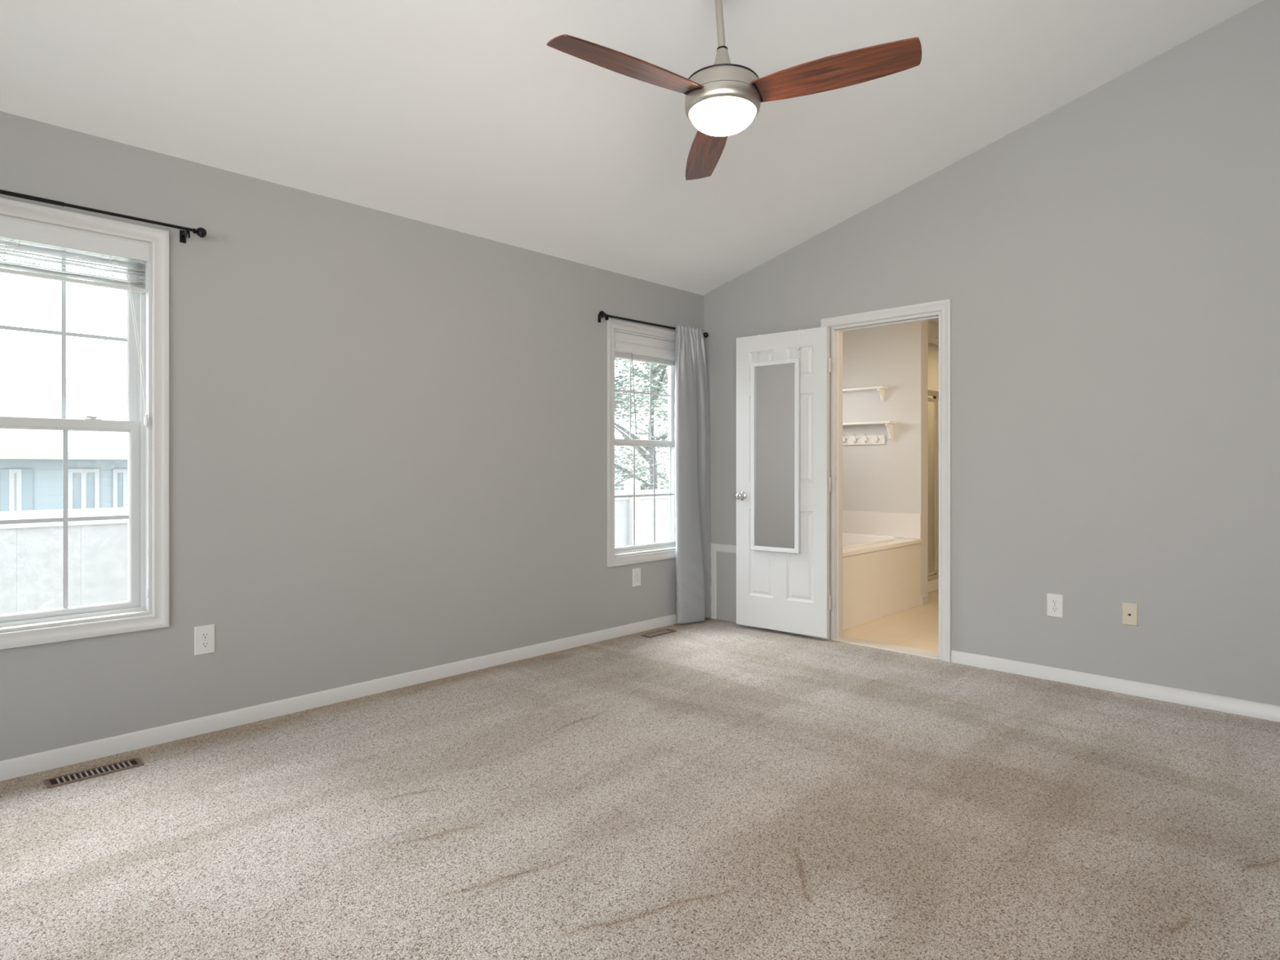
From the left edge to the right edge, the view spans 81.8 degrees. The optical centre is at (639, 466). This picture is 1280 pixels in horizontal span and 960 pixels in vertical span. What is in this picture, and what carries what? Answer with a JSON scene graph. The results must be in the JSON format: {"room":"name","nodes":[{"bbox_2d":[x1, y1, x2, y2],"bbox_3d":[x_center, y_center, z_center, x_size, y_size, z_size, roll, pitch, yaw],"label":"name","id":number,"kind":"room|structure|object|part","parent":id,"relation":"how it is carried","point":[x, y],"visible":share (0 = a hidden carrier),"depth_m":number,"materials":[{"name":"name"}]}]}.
{"room":"empty bedroom","nodes":[
{"label":"empty bedroom","id":0,"kind":"room"},
{"bbox_2d":[0,111,703,760],"bbox_3d":[-1.980,-0.084,3.147,0.150,2.550,7.178,0,0,44],"label":"wall","id":1,"kind":"structure","parent":0,"point":[388,432],"depth_m":3.59,"materials":[{"name":"grey paint"}]},
{"bbox_2d":[0,197,168,649],"bbox_3d":[-2.305,-0.153,2.797,0.168,1.634,0.864,0,0,44],"label":"window","id":2,"kind":"structure","parent":1,"relation":"in","point":[151,307],"depth_m":3.02,"materials":[{"name":"white paint"}]},
{"bbox_2d":[0,249,126,417],"bbox_3d":[-2.337,-0.521,2.828,0.002,0.667,0.620,0,0,44],"label":"grille","id":3,"kind":"object","parent":2,"relation":"attached to","point":[63,333],"depth_m":2.90,"materials":[{"name":"white plastic"}]},
{"bbox_2d":[0,430,128,608],"bbox_3d":[-2.310,0.209,2.801,0.002,0.696,0.620,0,0,44],"label":"grille","id":4,"kind":"object","parent":2,"relation":"attached to","point":[122,604],"depth_m":2.88,"materials":[{"name":"white plastic"}]},
{"bbox_3d":[-2.338,-0.518,2.829,0.032,0.741,0.700,0,0,44],"label":"sash","id":5,"kind":"part","parent":2,"relation":"part of","materials":[{"name":"white plastic"}]},
{"bbox_3d":[-2.311,0.205,2.803,0.032,0.776,0.700,0,0,44],"label":"sash","id":6,"kind":"part","parent":2,"relation":"part of","materials":[{"name":"white plastic"}]},
{"bbox_3d":[-2.325,-0.153,2.816,0.096,1.495,0.728,0,0,44],"label":"frame","id":7,"kind":"part","parent":2,"relation":"part of","materials":[{"name":"white plastic"}]},
{"bbox_2d":[0,217,149,598],"bbox_3d":[-2.266,-0.181,2.761,0.062,1.442,0.734,0,0,44],"label":"window blind","id":8,"kind":"object","parent":2,"relation":"attached to","point":[11,229],"visible":1,"depth_m":2.85,"materials":[{"name":"white plastic"}]},
{"bbox_3d":[-2.312,-0.786,2.704,0.010,0.106,0.068,0,0,44],"label":"ladder cord","id":9,"kind":"part","parent":8,"relation":"part of","materials":[{"name":"white fabric"}]},
{"bbox_3d":[-2.274,-0.716,2.767,0.027,0.014,0.714,0,0,44],"label":"rail","id":10,"kind":"part","parent":8,"relation":"part of","materials":[{"name":"white plastic"}]},
{"bbox_3d":[-2.100,-0.786,2.922,0.010,0.106,0.066,0,0,44],"label":"ladder cord","id":11,"kind":"part","parent":8,"relation":"part of","materials":[{"name":"white fabric"}]},
{"bbox_3d":[-2.033,-0.150,2.985,0.009,1.300,0.080,0,0,44],"label":"lift cord","id":12,"kind":"part","parent":8,"relation":"part of","materials":[{"name":"white fabric"}]},
{"bbox_2d":[0,189,206,243],"bbox_3d":[-2.236,-0.968,2.708,0.091,0.061,1.141,0,0,44],"label":"curtain rod","id":13,"kind":"object","parent":1,"relation":"attached to","point":[201,232],"visible":1,"depth_m":2.87,"materials":[{"name":"black metal"}]},
{"bbox_2d":[194,624,214,655],"bbox_3d":[-1.860,0.744,3.157,0.009,0.123,0.079,0,0,44],"label":"wall outlet","id":14,"kind":"object","parent":1,"relation":"attached to","point":[204,635],"visible":1,"depth_m":3.15,"materials":[{"name":"white plastic"}]},
{"bbox_2d":[200,641,209,648],"bbox_3d":[-1.859,0.763,3.155,0.004,0.025,0.034,0,0,44],"label":"receptacle","id":15,"kind":"object","parent":14,"relation":"attached to","point":[203,644],"depth_m":3.15,"materials":[{"name":"white plastic"}]},
{"bbox_2d":[200,631,209,639],"bbox_3d":[-1.859,0.724,3.155,0.004,0.025,0.034,0,0,44],"label":"receptacle","id":16,"kind":"object","parent":14,"relation":"attached to","point":[204,635],"depth_m":3.15,"materials":[{"name":"white plastic"}]},
{"bbox_2d":[0,613,676,781],"bbox_3d":[-1.928,1.111,3.083,0.013,0.078,6.958,0,0,44],"label":"baseboard","id":17,"kind":"structure","parent":1,"relation":"attached to","point":[22,766],"depth_m":3.38,"materials":[{"name":"white paint"}]},
{"bbox_2d":[632,567,640,586],"bbox_3d":[-0.021,0.763,5.062,0.009,0.123,0.079,0,0,44],"label":"wall outlet","id":18,"kind":"object","parent":1,"relation":"attached to","point":[636,571],"visible":1,"depth_m":5.06,"materials":[{"name":"white plastic"}]},
{"bbox_2d":[607,318,675,567],"bbox_3d":[0.036,-0.153,5.222,0.168,1.634,0.864,0,0,44],"label":"window","id":19,"kind":"structure","parent":1,"relation":"in","point":[612,324],"depth_m":5.13,"materials":[{"name":"white paint"}]},
{"bbox_2d":[614,360,669,439],"bbox_3d":[0.004,-0.521,5.253,0.002,0.667,0.620,0,0,44],"label":"grille","id":20,"kind":"object","parent":19,"relation":"attached to","point":[629,391],"depth_m":5.32,"materials":[{"name":"white plastic"}]},
{"bbox_2d":[614,445,673,545],"bbox_3d":[0.032,0.209,5.226,0.002,0.696,0.620,0,0,44],"label":"grille","id":21,"kind":"object","parent":19,"relation":"attached to","point":[665,543],"depth_m":5.30,"materials":[{"name":"white plastic"}]},
{"bbox_3d":[0.003,-0.518,5.254,0.032,0.741,0.700,0,0,44],"label":"sash","id":22,"kind":"part","parent":19,"relation":"part of","materials":[{"name":"white plastic"}]},
{"bbox_2d":[614,331,675,434],"bbox_3d":[0.069,-0.557,5.191,0.066,0.685,0.724,0,0,44],"label":"window blind","id":23,"kind":"object","parent":19,"relation":"attached to","point":[627,346],"visible":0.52,"depth_m":5.12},
{"bbox_3d":[0.062,-0.735,5.198,0.030,0.014,0.714,0,0,44],"label":"rail","id":24,"kind":"part","parent":23,"relation":"part of","materials":[{"name":"white plastic"}]},
{"bbox_3d":[0.017,-0.153,5.241,0.096,1.495,0.728,0,0,44],"label":"frame","id":25,"kind":"part","parent":19,"relation":"part of","materials":[{"name":"white plastic"}]},
{"bbox_3d":[0.031,0.205,5.228,0.032,0.776,0.700,0,0,44],"label":"sash","id":26,"kind":"part","parent":19,"relation":"part of","materials":[{"name":"white plastic"}]},
{"bbox_3d":[-0.015,0.208,5.272,0.006,0.770,0.702,0,0,44],"label":"screen frame","id":27,"kind":"part","parent":19,"relation":"part of","materials":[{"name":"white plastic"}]},
{"bbox_2d":[597,311,708,337],"bbox_3d":[0.105,-0.966,5.132,0.091,0.061,1.094,0,0,44],"label":"curtain rod","id":28,"kind":"object","parent":1,"relation":"attached to","point":[602,313],"visible":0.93,"depth_m":4.91,"materials":[{"name":"black metal"}]},
{"bbox_2d":[674,323,711,624],"bbox_3d":[0.393,0.059,5.371,0.395,2.140,0.092,0,0,-38],"label":"curtain","id":29,"kind":"object","parent":28,"relation":"hanging from","point":[691,421],"visible":1,"depth_m":5.32,"materials":[{"name":"grey fabric"}]},
{"bbox_2d":[0,0,1262,343],"bbox_3d":[1.364,-2.117,2.193,6.285,1.655,10.450,0,0,44],"label":"ceiling","id":30,"kind":"structure","parent":0,"point":[457,115],"depth_m":3.21,"materials":[{"name":"paint"}]},
{"bbox_2d":[546,0,921,180],"bbox_3d":[0.283,-1.498,2.502,1.154,0.632,1.134,-1,-2,44],"label":"ceiling fan","id":31,"kind":"object","parent":30,"relation":"hanging from","point":[723,98],"visible":1,"depth_m":2.48,"materials":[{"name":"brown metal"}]},
{"bbox_3d":[-0.036,-1.292,2.387,0.542,0.006,0.149,1,11,-33],"label":"blade","id":32,"kind":"part","parent":31,"relation":"part of","materials":[{"name":"brown wood"}]},
{"bbox_3d":[0.269,-1.277,2.988,0.149,0.006,0.542,-12,-1,-3],"label":"blade","id":33,"kind":"part","parent":31,"relation":"part of","materials":[{"name":"brown wood"}]},
{"bbox_3d":[0.290,-1.403,2.603,0.104,0.128,0.104,-1,-2,44],"label":"rod","id":34,"kind":"part","parent":31,"relation":"part of","materials":[{"name":"silver metal"}]},
{"bbox_3d":[0.290,-1.212,2.598,0.230,0.066,0.230,-1,-2,44],"label":"lamp shade","id":35,"kind":"part","parent":31,"relation":"part of","materials":[{"name":"white glass"}]},
{"bbox_3d":[0.637,-1.292,2.424,0.542,0.006,0.149,-1,-14,27],"label":"blade","id":36,"kind":"part","parent":31,"relation":"part of","materials":[{"name":"brown wood"}]},
{"bbox_2d":[0,590,1279,959],"bbox_3d":[1.374,1.171,2.183,6.255,0.060,10.450,0,0,44],"label":"floor","id":37,"kind":"structure","parent":0,"point":[709,788],"depth_m":2.36,"materials":[{"name":"carpet"}]},
{"bbox_2d":[43,757,144,788],"bbox_3d":[-2.025,1.137,2.743,0.092,0.006,0.290,0,0,44],"label":"floor vent","id":38,"kind":"object","parent":37,"relation":"in","point":[56,781],"visible":1,"depth_m":2.73,"materials":[{"name":"brown metal"}]},
{"bbox_2d":[640,628,675,638],"bbox_3d":[0.128,1.137,5.024,0.085,0.006,0.275,0,0,44],"label":"floor vent","id":39,"kind":"object","parent":37,"relation":"in","point":[664,631],"visible":1,"depth_m":5.02,"materials":[{"name":"brown metal"}]},
{"bbox_2d":[842,510,922,630],"bbox_3d":[1.402,0.769,5.911,1.113,0.752,1.485,0,0,44],"label":"bathtub","id":40,"kind":"object","parent":37,"relation":"on","point":[882,550],"visible":0.28,"depth_m":5.72,"materials":[{"name":"beige ceramic"}]},
{"bbox_2d":[842,533,922,556],"bbox_3d":[1.402,0.802,5.911,1.113,0.438,1.485,0,0,44],"label":"tub basin","id":41,"kind":"object","parent":40,"relation":"in","point":[854,544],"depth_m":5.87,"materials":[{"name":"plastic"}]},
{"bbox_2d":[833,635,938,659],"bbox_3d":[1.557,1.138,4.638,0.686,0.010,0.130,0,0,44],"label":"threshold","id":42,"kind":"object","parent":37,"relation":"on","point":[909,651],"visible":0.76,"depth_m":4.62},
{"bbox_2d":[928,390,938,592],"bbox_3d":[2.511,0.225,7.205,0.900,1.839,1.641,0,0,44],"label":"shower enclosure","id":43,"kind":"object","parent":37,"relation":"on","point":[933,403],"visible":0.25,"depth_m":6.82,"materials":[{"name":"glass"}]},
{"bbox_3d":[2.499,0.186,6.612,0.005,1.580,0.675,0,0,44],"label":"door glass","id":44,"kind":"part","parent":43,"relation":"part of","materials":[{"name":"clear glass"}]},
{"bbox_3d":[2.500,0.186,6.611,0.020,1.620,0.711,0,0,44],"label":"shower door","id":45,"kind":"part","parent":43,"relation":"part of","materials":[{"name":"glass"}]},
{"bbox_3d":[3.059,0.178,7.193,0.005,1.655,0.838,0,0,44],"label":"glass","id":46,"kind":"part","parent":43,"relation":"part of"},
{"bbox_2d":[842,320,928,595],"bbox_3d":[1.961,-0.079,6.499,1.102,2.460,0.135,0,0,44],"label":"wall partition","id":47,"kind":"structure","parent":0,"point":[890,477],"depth_m":6.26,"materials":[{"name":"paint"}]},
{"bbox_2d":[842,433,884,444],"bbox_3d":[1.799,-0.232,6.515,0.738,0.095,0.067,0,0,44],"label":"hook rail","id":48,"kind":"object","parent":47,"relation":"attached to","point":[877,439],"visible":0.57,"depth_m":6.40,"materials":[{"name":"white paint"}]},
{"bbox_2d":[842,386,888,401],"bbox_3d":[1.785,-0.609,6.495,0.785,0.125,0.115,0,0,44],"label":"wall shelf","id":49,"kind":"object","parent":47,"relation":"attached to","point":[880,388],"visible":0.45,"depth_m":6.28,"materials":[{"name":"white paint"}]},
{"bbox_2d":[842,421,896,441],"bbox_3d":[1.805,-0.292,6.462,0.860,0.165,0.135,0,0,44],"label":"wall shelf","id":50,"kind":"object","parent":47,"relation":"attached to","point":[889,424],"visible":0.49,"depth_m":6.22,"materials":[{"name":"white paint"}]},
{"bbox_2d":[928,342,938,398],"bbox_3d":[2.776,-0.079,5.888,3.185,2.560,3.372,0,0,44],"label":"wall","id":51,"kind":"structure","parent":0,"point":[933,349],"depth_m":7.79,"materials":[{"name":"paint"}]},
{"bbox_2d":[920,593,928,605],"bbox_3d":[2.361,1.105,6.113,0.010,0.079,0.139,0,0,44],"label":"baseboard","id":52,"kind":"structure","parent":51,"relation":"attached to","point":[924,598],"depth_m":6.10,"materials":[{"name":"white paint"}]},
{"bbox_2d":[928,321,938,345],"bbox_3d":[2.795,-1.234,6.931,0.112,0.150,1.645,0,0,44],"label":"wall","id":53,"kind":"structure","parent":0,"point":[933,329],"depth_m":6.75,"materials":[{"name":"paint"}]},
{"bbox_2d":[703,0,1279,706],"bbox_3d":[2.732,-0.832,3.503,6.135,4.045,0.120,0,0,44],"label":"wall","id":54,"kind":"structure","parent":0,"point":[1108,264],"depth_m":3.74,"materials":[{"name":"grey paint"}]},
{"bbox_2d":[710,542,773,630],"bbox_3d":[0.732,0.860,5.340,0.565,0.562,0.020,0,0,44],"label":"access panel","id":55,"kind":"object","parent":54,"relation":"attached to","point":[723,557],"visible":0.45,"depth_m":5.45,"materials":[{"name":"white paint"}]},
{"bbox_3d":[0.735,0.886,5.343,0.455,0.505,0.007,0,0,44],"label":"panel","id":56,"kind":"part","parent":55,"relation":"part of","materials":[{"name":"grey paint"}]},
{"bbox_2d":[735,326,831,638],"bbox_3d":[0.956,0.106,5.011,0.694,2.022,0.146,0,0,38],"label":"door","id":57,"kind":"structure","parent":54,"relation":"in","point":[785,592],"depth_m":4.92,"materials":[{"name":"white paint"}]},
{"bbox_3d":[0.701,0.209,5.161,0.062,0.062,0.066,0,0,39],"label":"knob","id":58,"kind":"part","parent":57,"relation":"part of","materials":[{"name":"silver metal"}]},
{"bbox_2d":[751,328,800,553],"bbox_3d":[0.930,-0.164,5.022,0.372,1.489,0.068,0,0,39],"label":"mirror","id":59,"kind":"object","parent":57,"relation":"hanging from","point":[775,384],"visible":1,"depth_m":5.00,"materials":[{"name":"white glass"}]},
{"bbox_2d":[755,363,794,548],"bbox_3d":[0.916,-0.067,5.011,0.308,1.239,0.008,0,0,39],"label":"mirror glass","id":60,"kind":"object","parent":59,"relation":"attached to","point":[774,382],"depth_m":5.01,"materials":[{"name":"grey mirror"}]},
{"bbox_2d":[820,298,951,662],"bbox_3d":[1.553,0.085,4.642,0.846,2.112,0.156,0,0,44],"label":"door frame","id":61,"kind":"structure","parent":54,"relation":"attached to","point":[944,307],"depth_m":4.51,"materials":[{"name":"white paint"}]},
{"bbox_3d":[1.279,-0.659,4.844,0.002,0.090,0.030,0,0,44],"label":"hinge plate","id":62,"kind":"part","parent":61,"relation":"part of","materials":[{"name":"silver metal"}]},
{"bbox_3d":[1.279,0.121,4.844,0.002,0.090,0.030,0,0,44],"label":"hinge plate","id":63,"kind":"part","parent":61,"relation":"part of","materials":[{"name":"metal"}]},
{"bbox_3d":[1.279,0.891,4.844,0.002,0.090,0.030,0,0,44],"label":"hinge plate","id":64,"kind":"part","parent":61,"relation":"part of","materials":[{"name":"metal"}]},
{"bbox_2d":[777,630,1279,722],"bbox_3d":[2.879,1.111,3.269,5.400,0.078,0.013,0,0,44],"label":"baseboard","id":65,"kind":"structure","parent":54,"relation":"attached to","point":[1218,703],"depth_m":3.69,"materials":[{"name":"white paint"}]},
{"bbox_2d":[1046,593,1063,617],"bbox_3d":[2.205,0.742,3.923,0.079,0.123,0.009,0,0,44],"label":"wall outlet","id":66,"kind":"object","parent":54,"relation":"attached to","point":[1055,602],"visible":1,"depth_m":3.92,"materials":[{"name":"white plastic"}]},
{"bbox_2d":[1051,606,1057,612],"bbox_3d":[2.203,0.761,3.922,0.034,0.025,0.004,0,0,44],"label":"receptacle","id":67,"kind":"object","parent":66,"relation":"attached to","point":[1054,609],"depth_m":3.92,"materials":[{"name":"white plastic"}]},
{"bbox_2d":[1051,599,1057,604],"bbox_3d":[2.203,0.722,3.922,0.034,0.025,0.004,0,0,44],"label":"receptacle","id":68,"kind":"object","parent":66,"relation":"attached to","point":[1054,602],"depth_m":3.92,"materials":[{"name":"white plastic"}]},
{"bbox_2d":[1122,602,1137,626],"bbox_3d":[2.447,0.741,3.688,0.067,0.111,0.010,0,0,44],"label":"wall jack plate","id":69,"kind":"object","parent":54,"relation":"attached to","point":[1130,611],"visible":1,"depth_m":3.69,"materials":[{"name":"beige plastic"}]},
{"label":"outside","id":70,"kind":"structure","parent":0,"visible":0},
{"bbox_3d":[-30.229,2.641,36.137,86.305,0.300,130.000,0,0,44],"label":"ground","id":71,"kind":"structure","parent":70,"visible":0},
{"bbox_2d":[0,373,128,511],"bbox_3d":[-19.346,-0.014,17.985,10.180,5.010,22.800,0,0,44],"label":"house","id":72,"kind":"structure","parent":71,"relation":"on","point":[31,460],"depth_m":17.91,"materials":[{"name":"blue"}]},
{"bbox_2d":[0,469,8,511],"bbox_3d":[-14.397,0.701,16.725,0.049,1.260,0.151,0,0,44],"label":"shutter","id":73,"kind":"object","parent":72,"relation":"hanging from","point":[4,473],"depth_m":16.71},
{"bbox_3d":[-14.275,0.701,16.865,0.029,1.140,0.099,0,0,44],"label":"pane","id":74,"kind":"part","parent":72,"relation":"part of","materials":[{"name":"glass"}]},
{"bbox_2d":[21,469,32,511],"bbox_3d":[-14.123,0.701,17.010,0.049,1.260,0.201,0,0,44],"label":"shutter","id":75,"kind":"object","parent":72,"relation":"hanging from","point":[26,474],"depth_m":16.98,"materials":[{"name":"white"}]},
{"bbox_3d":[-13.399,0.701,17.773,0.029,1.140,0.488,0,0,44],"label":"pane","id":76,"kind":"part","parent":72,"relation":"part of","materials":[{"name":"glass"}]},
{"bbox_3d":[-12.892,0.701,18.298,0.029,1.140,0.177,0,0,44],"label":"pane","id":77,"kind":"part","parent":72,"relation":"part of","materials":[{"name":"glass"}]},
{"bbox_2d":[0,477,669,614],"bbox_3d":[-0.212,1.311,8.059,0.160,2.360,14.260,0,0,44],"label":"vinyl fence","id":78,"kind":"object","parent":71,"relation":"on","point":[31,554],"visible":0.06,"depth_m":4.62,"materials":[{"name":"white plastic"}]},
{"bbox_3d":[-3.407,0.321,4.749,0.050,0.100,2.170,0,0,44],"label":"rail","id":79,"kind":"part","parent":78,"relation":"part of","materials":[{"name":"white plastic"}]},
{"bbox_3d":[-3.407,1.311,4.749,0.022,1.880,2.170,0,0,44],"label":"panel","id":80,"kind":"part","parent":78,"relation":"part of","materials":[{"name":"white plastic"}]},
{"bbox_3d":[-0.809,1.311,7.440,0.022,1.880,1.950,0,0,44],"label":"panel","id":81,"kind":"part","parent":78,"relation":"part of","materials":[{"name":"white plastic"}]},
{"bbox_3d":[-0.809,0.321,7.440,0.050,0.100,1.950,0,0,44],"label":"rail","id":82,"kind":"part","parent":78,"relation":"part of","materials":[{"name":"white plastic"}]},
{"bbox_3d":[-0.087,1.346,8.188,0.130,2.290,0.130,0,0,44],"label":"post","id":83,"kind":"part","parent":78,"relation":"part of","materials":[{"name":"white plastic"}]},
{"bbox_3d":[0.701,0.321,9.005,0.050,0.100,2.140,0,0,44],"label":"rail","id":84,"kind":"part","parent":78,"relation":"part of","materials":[{"name":"white plastic"}]},
{"bbox_3d":[0.701,1.311,9.005,0.022,1.880,2.140,0,0,44],"label":"panel","id":85,"kind":"part","parent":78,"relation":"part of","materials":[{"name":"white plastic"}]},
{"bbox_2d":[614,358,669,490],"bbox_3d":[-0.010,-0.948,13.418,4.299,7.084,4.813,0,0,-30],"label":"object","id":86,"kind":"object","parent":71,"relation":"on","point":[656,371],"visible":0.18,"depth_m":12.70,"materials":[{"name":"green plant"}]},
{"bbox_2d":[614,361,669,489],"bbox_3d":[1.775,-1.077,24.104,7.255,8.602,6.802,0,0,44],"label":"tree","id":87,"kind":"object","parent":71,"relation":"on","point":[623,421],"visible":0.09,"depth_m":24.45,"materials":[{"name":"green plant"}]}
]}

